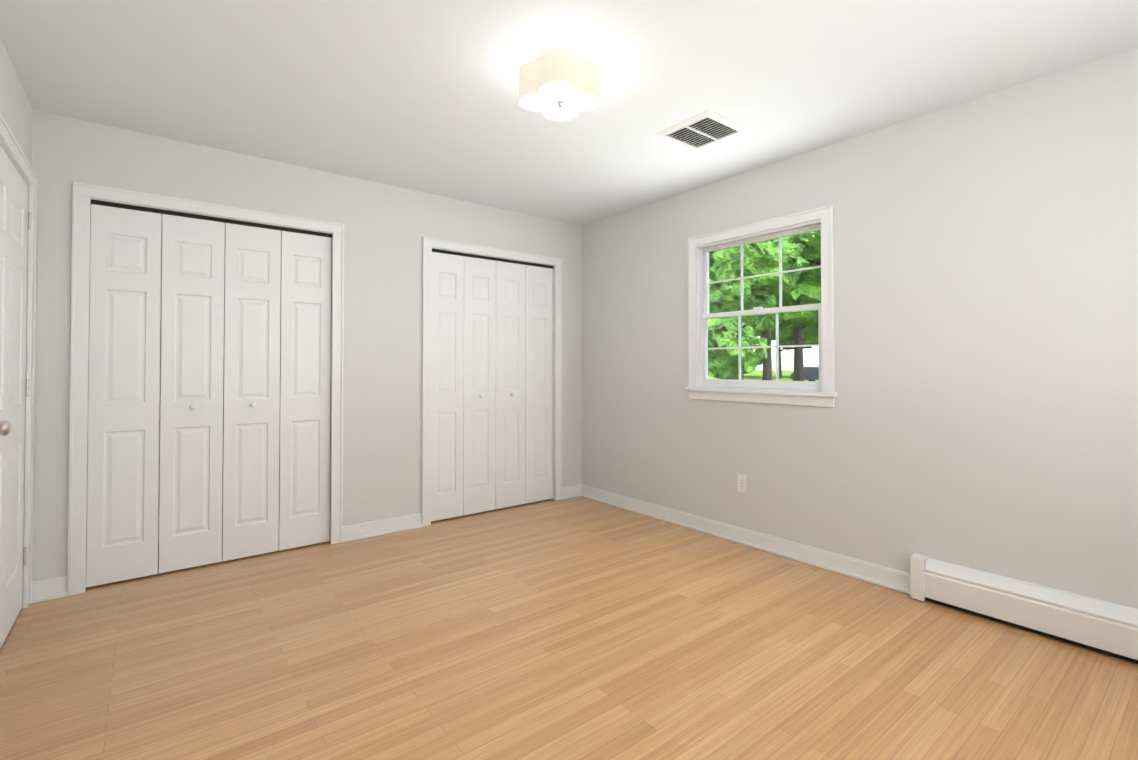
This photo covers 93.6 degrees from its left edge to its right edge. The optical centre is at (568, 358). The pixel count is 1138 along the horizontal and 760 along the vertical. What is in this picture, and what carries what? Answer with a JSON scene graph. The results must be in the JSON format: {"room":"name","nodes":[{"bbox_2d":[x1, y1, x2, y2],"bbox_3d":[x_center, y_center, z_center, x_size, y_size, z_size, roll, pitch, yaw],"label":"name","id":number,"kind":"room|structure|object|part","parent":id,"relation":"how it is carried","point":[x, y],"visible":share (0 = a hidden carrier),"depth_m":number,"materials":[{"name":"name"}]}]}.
{"room":"empty bedroom","nodes":[
{"label":"empty bedroom","id":0,"kind":"room"},
{"bbox_2d":[0,38,32,165],"bbox_3d":[-1.449,-0.040,0.999,0.120,2.440,4.330,1,-1,-38],"label":"wall","id":1,"kind":"structure","parent":0,"point":[16,110],"depth_m":2.31,"materials":[{"name":"grey paint"}]},
{"bbox_2d":[0,145,30,648],"bbox_3d":[-2.329,0.175,2.233,0.105,2.024,0.926,1,-1,-38],"label":"entry door","id":2,"kind":"structure","parent":1,"relation":"in","point":[13,241],"depth_m":2.34,"materials":[{"name":"white paint"}]},
{"bbox_3d":[-2.072,0.253,1.934,0.070,0.066,0.066,1,-1,-38],"label":"knob","id":3,"kind":"part","parent":2,"relation":"part of","materials":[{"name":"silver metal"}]},
{"bbox_3d":[-2.633,0.142,2.576,0.042,1.710,0.012,1,-1,-38],"label":"entry door hinge","id":4,"kind":"part","parent":2,"relation":"part of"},
{"bbox_2d":[0,113,37,608],"bbox_3d":[-2.377,0.143,2.191,0.142,2.108,1.053,1,-1,-38],"label":"door frame","id":5,"kind":"structure","parent":1,"relation":"attached to","point":[10,146],"depth_m":2.59,"materials":[{"name":"white paint"}]},
{"bbox_2d":[32,110,581,581],"bbox_3d":[-1.315,-0.001,3.786,3.785,2.440,0.120,1,-1,-38],"label":"wall","id":6,"kind":"structure","parent":0,"point":[386,228],"depth_m":3.59,"materials":[{"name":"grey paint"}]},
{"bbox_2d":[29,576,66,603],"bbox_3d":[-2.601,1.153,2.661,0.151,0.100,0.026,1,-1,-38],"label":"baseboard","id":7,"kind":"structure","parent":6,"relation":"attached to","point":[49,589],"depth_m":2.67,"materials":[{"name":"white paint"}]},
{"bbox_2d":[67,182,343,595],"bbox_3d":[-2.059,0.157,3.182,1.328,2.108,0.142,1,-1,-38],"label":"trim","id":8,"kind":"structure","parent":6,"relation":"attached to","point":[84,194],"depth_m":2.78,"materials":[{"name":"white paint"}]},
{"bbox_2d":[91,199,331,237],"bbox_3d":[-2.058,-0.819,3.195,1.200,0.020,0.055,1,-1,-38],"label":"closet track","id":9,"kind":"object","parent":6,"relation":"attached to","point":[138,208],"visible":0.71,"depth_m":3.11,"materials":[{"name":"black metal"}]},
{"bbox_2d":[86,204,161,586],"bbox_3d":[-2.409,0.192,2.901,0.295,2.006,0.035,1,-1,-38],"label":"closet door","id":10,"kind":"structure","parent":9,"relation":"hanging from","point":[123,405],"depth_m":2.88,"materials":[{"name":"white paint"}]},
{"bbox_2d":[158,214,224,572],"bbox_3d":[-2.163,0.194,3.072,0.295,2.006,0.072,1,-1,-38],"label":"closet door","id":11,"kind":"structure","parent":9,"relation":"hanging from","point":[191,414],"depth_m":3.07,"materials":[{"name":"white paint"}]},
{"bbox_3d":[-2.152,0.279,3.057,0.033,0.033,0.037,1,-1,-38],"label":"knob","id":12,"kind":"part","parent":11,"relation":"part of","materials":[{"name":"white paint"}]},
{"bbox_2d":[222,223,280,560],"bbox_3d":[-1.928,0.197,3.257,0.295,2.006,0.072,1,-1,-38],"label":"closet door","id":13,"kind":"structure","parent":9,"relation":"hanging from","point":[251,408],"depth_m":3.25,"materials":[{"name":"white paint"}]},
{"bbox_2d":[279,231,330,550],"bbox_3d":[-1.705,0.200,3.457,0.295,2.006,0.035,1,-1,-38],"label":"closet door","id":14,"kind":"structure","parent":9,"relation":"hanging from","point":[304,428],"depth_m":3.44,"materials":[{"name":"white paint"}]},
{"bbox_2d":[342,513,421,542],"bbox_3d":[-1.283,1.168,3.702,0.552,0.100,0.026,1,-1,-38],"label":"baseboard","id":15,"kind":"structure","parent":6,"relation":"attached to","point":[377,528],"depth_m":3.69,"materials":[{"name":"white paint"}]},
{"bbox_2d":[421,237,561,526],"bbox_3d":[-0.603,0.173,4.331,1.278,2.108,0.142,1,-1,-38],"label":"trim","id":16,"kind":"structure","parent":6,"relation":"attached to","point":[429,245],"depth_m":4.09,"materials":[{"name":"white paint"}]},
{"bbox_2d":[432,249,553,268],"bbox_3d":[-0.602,-0.803,4.344,1.150,0.020,0.055,1,-1,-38],"label":"closet track","id":17,"kind":"object","parent":6,"relation":"attached to","point":[488,258],"visible":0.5,"depth_m":4.29,"materials":[{"name":"black metal"}]},
{"bbox_2d":[431,252,463,521],"bbox_3d":[-0.938,0.208,4.062,0.282,2.006,0.035,1,-1,-38],"label":"closet door","id":18,"kind":"structure","parent":17,"relation":"hanging from","point":[447,360],"depth_m":4.05,"materials":[{"name":"white paint"}]},
{"bbox_2d":[463,256,495,514],"bbox_3d":[-0.702,0.210,4.225,0.282,2.006,0.072,1,-1,-38],"label":"closet door","id":19,"kind":"structure","parent":17,"relation":"hanging from","point":[479,439],"depth_m":4.22,"materials":[{"name":"white paint"}]},
{"bbox_2d":[495,261,524,508],"bbox_3d":[-0.477,0.213,4.402,0.282,2.006,0.072,1,-1,-38],"label":"closet door","id":20,"kind":"structure","parent":17,"relation":"hanging from","point":[510,385],"depth_m":4.40,"materials":[{"name":"white paint"}]},
{"bbox_2d":[525,265,552,503],"bbox_3d":[-0.264,0.216,4.594,0.282,2.006,0.035,1,-1,-38],"label":"closet door","id":21,"kind":"structure","parent":17,"relation":"hanging from","point":[538,383],"depth_m":4.58,"materials":[{"name":"white paint"}]},
{"bbox_2d":[562,484,581,499],"bbox_3d":[0.029,1.183,4.737,0.236,0.100,0.026,1,-1,-38],"label":"baseboard","id":22,"kind":"structure","parent":6,"relation":"attached to","point":[568,492],"depth_m":4.73,"materials":[{"name":"white paint"}]},
{"bbox_2d":[0,496,1137,759],"bbox_3d":[-0.243,1.250,2.411,3.785,0.100,5.080,1,-1,-38],"label":"floor","id":23,"kind":"structure","parent":0,"point":[580,628],"depth_m":2.10,"materials":[{"name":"brown wood"}]},
{"bbox_2d":[0,0,1137,225],"bbox_3d":[-0.243,-1.290,2.446,3.785,0.100,5.080,1,-1,-38],"label":"ceiling","id":24,"kind":"structure","parent":0,"point":[418,94],"depth_m":2.34,"materials":[{"name":"white paint"}]},
{"bbox_2d":[519,47,600,121],"bbox_3d":[-0.039,-1.159,2.287,0.308,0.166,0.308,1,-1,-38],"label":"ceiling light","id":25,"kind":"object","parent":24,"relation":"attached to","point":[560,84],"visible":1,"depth_m":2.21,"materials":[{"name":"beige fabric"}]},
{"bbox_2d":[520,81,599,119],"bbox_3d":[-0.039,-1.097,2.286,0.298,0.002,0.298,1,-1,-38],"label":"diffuser","id":26,"kind":"object","parent":25,"relation":"attached to","point":[573,99],"depth_m":2.27,"materials":[{"name":"white glass"}]},
{"bbox_2d":[656,110,748,149],"bbox_3d":[0.724,-1.226,2.903,0.355,0.015,0.355,1,-1,-38],"label":"ceiling vent","id":27,"kind":"object","parent":24,"relation":"in","point":[703,129],"visible":1,"depth_m":2.88,"materials":[{"name":"metal"}]},
{"bbox_2d":[582,46,1137,608],"bbox_3d":[1.428,-0.008,3.269,0.120,2.440,4.330,1,-1,-38],"label":"wall","id":28,"kind":"structure","parent":0,"point":[982,414],"depth_m":2.66,"materials":[{"name":"grey paint"}]},
{"bbox_2d":[737,474,746,492],"bbox_3d":[1.139,0.826,3.520,0.008,0.114,0.070,1,-1,-38],"label":"electrical outlet plate","id":29,"kind":"object","parent":28,"relation":"attached to","point":[741,483],"visible":1,"depth_m":3.52,"materials":[{"name":"white plastic"}]},
{"bbox_2d":[581,484,909,593],"bbox_3d":[0.930,1.169,3.766,0.026,0.100,2.668,1,-1,-38],"label":"baseboard","id":30,"kind":"structure","parent":28,"relation":"attached to","point":[890,578],"depth_m":3.36,"materials":[{"name":"white paint"}]},
{"bbox_2d":[685,205,837,406],"bbox_3d":[1.230,-0.294,3.493,0.158,1.158,1.070,1,-1,-38],"label":"window","id":31,"kind":"structure","parent":28,"relation":"in","point":[826,395],"depth_m":3.44,"materials":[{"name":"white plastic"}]},
{"bbox_3d":[1.236,-0.064,3.494,0.032,0.514,0.886,1,-1,-38],"label":"window sash","id":32,"kind":"part","parent":31,"relation":"part of","materials":[{"name":"clear glass"}]},
{"bbox_3d":[1.264,-0.546,3.523,0.032,0.514,0.906,1,-1,-38],"label":"window sash","id":33,"kind":"part","parent":31,"relation":"part of","materials":[{"name":"clear glass"}]},
{"bbox_2d":[910,553,1137,663],"bbox_3d":[2.179,1.091,2.147,0.072,0.210,1.418,1,-1,-38],"label":"baseboard heater","id":34,"kind":"object","parent":28,"relation":"attached to","point":[1102,626],"visible":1,"depth_m":2.33,"materials":[{"name":"metal"}]},
{"label":"outside","id":35,"kind":"structure","parent":0,"visible":0},
{"bbox_2d":[744,370,818,381],"bbox_3d":[33.137,2.785,89.867,156.400,0.001,220.000,1,-1,-38],"label":"lawn","id":36,"kind":"structure","parent":35,"point":[755,373],"depth_m":76.56,"materials":[{"name":"green plant"}]},
{"bbox_2d":[708,317,767,379],"bbox_3d":[3.250,0.273,13.624,4.079,2.870,3.787,1,-1,-38],"label":"tree","id":37,"kind":"object","parent":36,"relation":"on","point":[733,339],"depth_m":12.35,"materials":[{"name":"green plant"}]},
{"bbox_2d":[709,236,809,333],"bbox_3d":[5.739,-1.864,20.593,6.422,7.340,6.593,1,-1,-38],"label":"tree","id":38,"kind":"object","parent":36,"relation":"on","point":[757,252],"depth_m":18.40,"materials":[{"name":"green plant"}]},
{"bbox_2d":[750,230,820,380],"bbox_3d":[9.386,-2.789,25.072,9.326,9.316,9.208,1,-1,-38],"label":"tree","id":39,"kind":"object","parent":36,"relation":"on","point":[812,243],"depth_m":23.30,"materials":[{"name":"green plant"}]},
{"bbox_2d":[760,326,817,377],"bbox_3d":[27.444,-4.426,68.439,15.375,13.816,12.155,1,-1,-38],"label":"tree","id":40,"kind":"object","parent":36,"relation":"on","point":[808,334],"depth_m":65.39,"materials":[{"name":"green plant"}]},
{"bbox_2d":[777,234,820,380],"bbox_3d":[11.696,-2.571,27.033,10.347,8.935,9.998,1,-1,-38],"label":"tree","id":41,"kind":"object","parent":36,"relation":"on","point":[798,353],"depth_m":27.29,"materials":[{"name":"green plant"}]},
{"bbox_2d":[789,323,817,330],"bbox_3d":[15.842,-3.066,32.248,9.716,10.073,10.240,1,-1,-38],"label":"tree","id":42,"kind":"object","parent":36,"relation":"on","point":[812,328],"depth_m":34.65,"materials":[{"name":"green plant"}]},
{"bbox_2d":[790,367,818,380],"bbox_3d":[21.977,1.466,47.037,1.860,1.412,4.500,0,-1,-28],"label":"car","id":43,"kind":"object","parent":36,"relation":"on","point":[810,373],"depth_m":46.75,"materials":[{"name":"grey paint"}]}
]}

